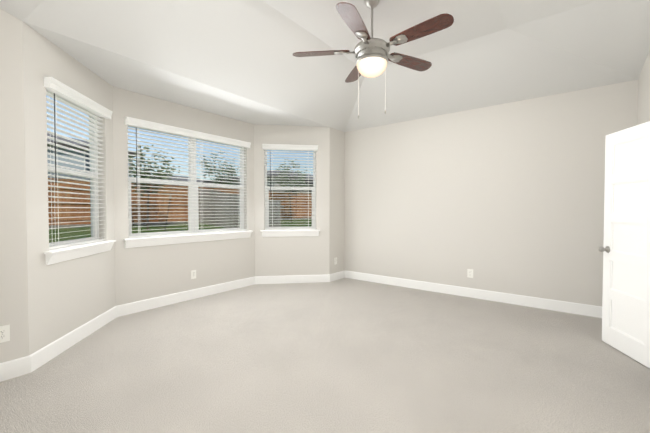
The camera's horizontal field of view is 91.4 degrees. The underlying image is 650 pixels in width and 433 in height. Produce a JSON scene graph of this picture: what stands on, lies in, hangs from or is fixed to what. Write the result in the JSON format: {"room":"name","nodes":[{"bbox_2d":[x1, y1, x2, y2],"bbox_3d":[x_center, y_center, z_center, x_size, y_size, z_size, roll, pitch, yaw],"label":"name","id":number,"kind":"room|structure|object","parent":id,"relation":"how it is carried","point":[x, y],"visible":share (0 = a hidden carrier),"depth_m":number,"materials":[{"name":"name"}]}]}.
{"room":"empty bedroom","nodes":[
{"label":"empty bedroom","id":0,"kind":"room"},
{"bbox_2d":[0,8,28,362],"bbox_3d":[-2.737,-0.283,2.192,0.170,3.090,0.959,1,2,38],"label":"wall","id":1,"kind":"structure","parent":0,"point":[13,275],"depth_m":2.46,"materials":[{"name":"paint"}]},
{"bbox_2d":[0,324,9,342],"bbox_3d":[-2.465,0.900,2.425,0.009,0.125,0.080,1,2,38],"label":"electrical outlet","id":2,"kind":"object","parent":1,"relation":"attached to","point":[5,333],"visible":1,"depth_m":2.43,"materials":[{"name":"white plastic"}]},
{"bbox_2d":[0,271,343,381],"bbox_3d":[-1.604,1.147,4.312,0.951,0.138,5.250,1,2,38],"label":"baseboard","id":3,"kind":"structure","parent":1,"relation":"attached to","point":[14,368],"depth_m":3.93,"materials":[{"name":"white wood"}]},
{"bbox_2d":[22,21,115,354],"bbox_3d":[-2.551,-0.155,3.204,0.170,2.790,1.394,0,1,-7],"label":"wall","id":4,"kind":"structure","parent":0,"point":[66,297],"depth_m":2.83,"materials":[{"name":"paint"}]},
{"bbox_2d":[46,91,98,246],"bbox_3d":[-2.585,-0.445,3.193,0.062,1.470,0.915,0,1,-7],"label":"window unit","id":5,"kind":"structure","parent":4,"relation":"in","point":[96,227],"depth_m":3.44,"materials":[{"name":"plastic"}]},
{"bbox_2d":[44,77,112,249],"bbox_3d":[-2.468,-0.461,3.208,0.133,1.490,0.971,0,1,-7],"label":"window blind","id":6,"kind":"object","parent":5,"relation":"attached to","point":[52,85],"visible":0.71,"depth_m":3.11,"materials":[{"name":"white plastic"}]},
{"bbox_2d":[44,240,115,264],"bbox_3d":[-2.479,0.349,3.224,0.156,0.119,1.045,0,1,-7],"label":"window sill","id":7,"kind":"structure","parent":4,"relation":"attached to","point":[57,255],"depth_m":3.09,"materials":[{"name":"white wood"}]},
{"bbox_2d":[113,86,254,305],"bbox_3d":[-1.957,-0.188,4.742,0.170,2.790,2.298,1,2,38],"label":"wall","id":8,"kind":"structure","parent":0,"point":[145,273],"depth_m":4.39,"materials":[{"name":"paint"}]},
{"bbox_2d":[127,125,243,237],"bbox_3d":[-1.984,-0.479,4.756,0.062,1.470,1.850,1,2,38],"label":"window unit","id":9,"kind":"structure","parent":8,"relation":"in","point":[194,219],"depth_m":4.71,"materials":[{"name":"plastic"}]},
{"bbox_2d":[125,117,250,237],"bbox_3d":[-1.890,-0.493,4.684,0.133,1.490,1.906,1,2,38],"label":"window blind","id":10,"kind":"object","parent":9,"relation":"attached to","point":[139,123],"visible":0.88,"depth_m":4.54,"materials":[{"name":"white plastic"}]},
{"bbox_2d":[123,230,252,247],"bbox_3d":[-1.899,0.317,4.708,0.156,0.119,1.980,1,2,38],"label":"window sill","id":11,"kind":"structure","parent":8,"relation":"attached to","point":[160,240],"depth_m":4.49,"materials":[{"name":"white wood"}]},
{"bbox_2d":[191,270,195,278],"bbox_3d":[-1.928,0.851,4.655,0.009,0.125,0.080,1,2,38],"label":"outlet","id":12,"kind":"object","parent":8,"relation":"attached to","point":[193,274],"visible":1,"depth_m":4.65,"materials":[{"name":"white plastic"}]},
{"bbox_2d":[254,124,329,275],"bbox_3d":[-0.621,-0.209,5.709,1.394,2.790,0.170,0,1,-7],"label":"wall","id":13,"kind":"structure","parent":0,"point":[286,256],"depth_m":5.64,"materials":[{"name":"paint"}]},
{"bbox_2d":[260,229,319,236],"bbox_3d":[-0.612,0.297,5.648,1.045,0.119,0.156,0,1,-7],"label":"window sill","id":14,"kind":"structure","parent":13,"relation":"attached to","point":[290,233],"depth_m":5.60,"materials":[{"name":"white wood"}]},
{"bbox_2d":[264,150,315,229],"bbox_3d":[-0.625,-0.500,5.737,0.915,1.470,0.062,0,1,-7],"label":"window unit","id":15,"kind":"structure","parent":13,"relation":"in","point":[267,212],"depth_m":5.75,"materials":[{"name":"plastic"}]},
{"bbox_2d":[262,144,317,229],"bbox_3d":[-0.610,-0.514,5.619,0.971,1.490,0.133,0,1,-7],"label":"window blind","id":16,"kind":"object","parent":15,"relation":"attached to","point":[289,147],"visible":0.96,"depth_m":5.63,"materials":[{"name":"white plastic"}]},
{"bbox_2d":[0,278,649,432],"bbox_3d":[-0.017,1.303,3.087,5.002,0.120,5.342,1,2,38],"label":"floor","id":17,"kind":"structure","parent":0,"point":[345,355],"depth_m":2.57,"materials":[{"name":"carpet"}]},
{"bbox_2d":[0,0,649,131],"bbox_3d":[-0.017,-1.834,3.019,5.302,0.575,5.642,1,2,38],"label":"ceiling","id":18,"kind":"structure","parent":0,"point":[235,59],"depth_m":3.47,"materials":[{"name":"paint"}]},
{"bbox_2d":[293,0,453,118],"bbox_3d":[0.458,-1.459,2.889,1.392,1.079,1.420,1,2,38],"label":"ceiling fan","id":19,"kind":"object","parent":18,"relation":"hanging from","point":[373,57],"visible":1,"depth_m":2.81,"materials":[{"name":"silver metal"}]},
{"bbox_2d":[329,127,344,273],"bbox_3d":[0.213,-0.216,6.026,0.170,2.790,0.654,1,2,38],"label":"wall","id":20,"kind":"structure","parent":0,"point":[337,200],"depth_m":5.90,"materials":[{"name":"paint"}]},
{"bbox_2d":[344,80,637,305],"bbox_3d":[2.023,-0.193,4.938,4.366,2.790,0.170,1,2,38],"label":"wall","id":21,"kind":"structure","parent":0,"point":[506,198],"depth_m":4.53,"materials":[{"name":"paint"}]},
{"bbox_2d":[467,269,472,277],"bbox_3d":[2.168,0.850,4.735,0.080,0.125,0.009,1,2,38],"label":"electrical outlet","id":22,"kind":"object","parent":21,"relation":"attached to","point":[469,273],"visible":1,"depth_m":4.73,"materials":[{"name":"white plastic"}]},
{"bbox_2d":[344,270,601,317],"bbox_3d":[1.967,1.135,4.893,4.026,0.138,0.015,1,2,38],"label":"baseboard","id":23,"kind":"structure","parent":21,"relation":"attached to","point":[542,303],"depth_m":4.59,"materials":[{"name":"white wood"}]},
{"bbox_2d":[637,49,649,124],"bbox_3d":[2.016,-0.253,1.488,0.170,3.060,5.642,1,2,38],"label":"wall","id":24,"kind":"structure","parent":0,"point":[643,115],"depth_m":3.29,"materials":[{"name":"paint"}]},
{"bbox_2d":[602,121,649,367],"bbox_3d":[2.713,0.225,2.824,0.035,2.023,0.610,0,1,10],"label":"door leaf","id":25,"kind":"structure","parent":24,"relation":"in","point":[626,300],"depth_m":2.83,"materials":[{"name":"white wood"}]},
{"bbox_2d":[599,246,609,252],"bbox_3d":[2.756,0.318,3.081,0.177,0.066,0.096,0,1,10],"label":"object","id":26,"kind":"structure","parent":25,"relation":"attached to","point":[603,249],"depth_m":3.06,"materials":[{"name":"silver metal"}]},
{"label":"outside","id":27,"kind":"structure","parent":0,"visible":0},
{"bbox_2d":[49,219,311,242],"bbox_3d":[-16.073,0.359,30.647,84.000,1.130,150.000,1,2,38],"label":"lawn","id":28,"kind":"structure","parent":27,"point":[71,230],"depth_m":12.65,"materials":[{"name":"green plant"}]},
{"bbox_2d":[47,133,138,182],"bbox_3d":[-24.614,-3.110,22.758,12.940,7.650,16.140,1,2,38],"label":"house","id":29,"kind":"structure","parent":28,"relation":"on","point":[70,156],"depth_m":22.10,"materials":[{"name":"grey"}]},
{"bbox_2d":[128,145,179,231],"bbox_3d":[-7.001,-1.094,12.702,2.310,3.475,2.311,1,2,38],"label":"tree","id":30,"kind":"object","parent":28,"relation":"on","point":[148,173],"depth_m":12.40,"materials":[{"name":"green plant"}]},
{"bbox_2d":[141,175,207,187],"bbox_3d":[-24.597,-3.576,52.277,12.940,6.300,18.940,1,2,38],"label":"house","id":31,"kind":"structure","parent":28,"relation":"on","point":[180,179],"depth_m":50.77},
{"bbox_2d":[48,178,311,224],"bbox_3d":[-6.428,-0.624,16.883,0.150,1.845,48.000,1,2,38],"label":"fence","id":32,"kind":"object","parent":28,"relation":"on","point":[153,201],"depth_m":14.71,"materials":[{"name":"brown wood"}]},
{"bbox_2d":[49,217,311,228],"bbox_3d":[-6.222,0.297,16.744,0.530,0.150,48.000,1,2,38],"label":"ground","id":33,"kind":"structure","parent":28,"relation":"on","point":[73,226],"depth_m":14.06,"materials":[{"name":"plant"}]},
{"bbox_2d":[197,150,239,188],"bbox_3d":[-7.257,-2.289,21.724,2.570,4.618,3.362,1,2,38],"label":"tree","id":34,"kind":"object","parent":28,"relation":"on","point":[217,179],"depth_m":21.47,"materials":[{"name":"green plant"}]},
{"bbox_2d":[198,188,283,227],"bbox_3d":[-4.151,-0.268,14.562,6.339,2.324,0.111,1,2,38],"label":"fence","id":35,"kind":"object","parent":28,"relation":"on","point":[224,223],"depth_m":14.95,"materials":[{"name":"brown wood"}]},
{"bbox_2d":[202,171,312,193],"bbox_3d":[-3.232,-2.462,36.665,13.870,5.650,15.640,1,2,38],"label":"house","id":36,"kind":"structure","parent":28,"relation":"on","point":[308,182],"depth_m":31.49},
{"bbox_2d":[275,159,307,221],"bbox_3d":[-2.103,-1.609,20.027,2.200,3.966,2.380,1,2,38],"label":"tree","id":37,"kind":"object","parent":28,"relation":"on","point":[295,178],"depth_m":19.70,"materials":[{"name":"green plant"}]}
]}

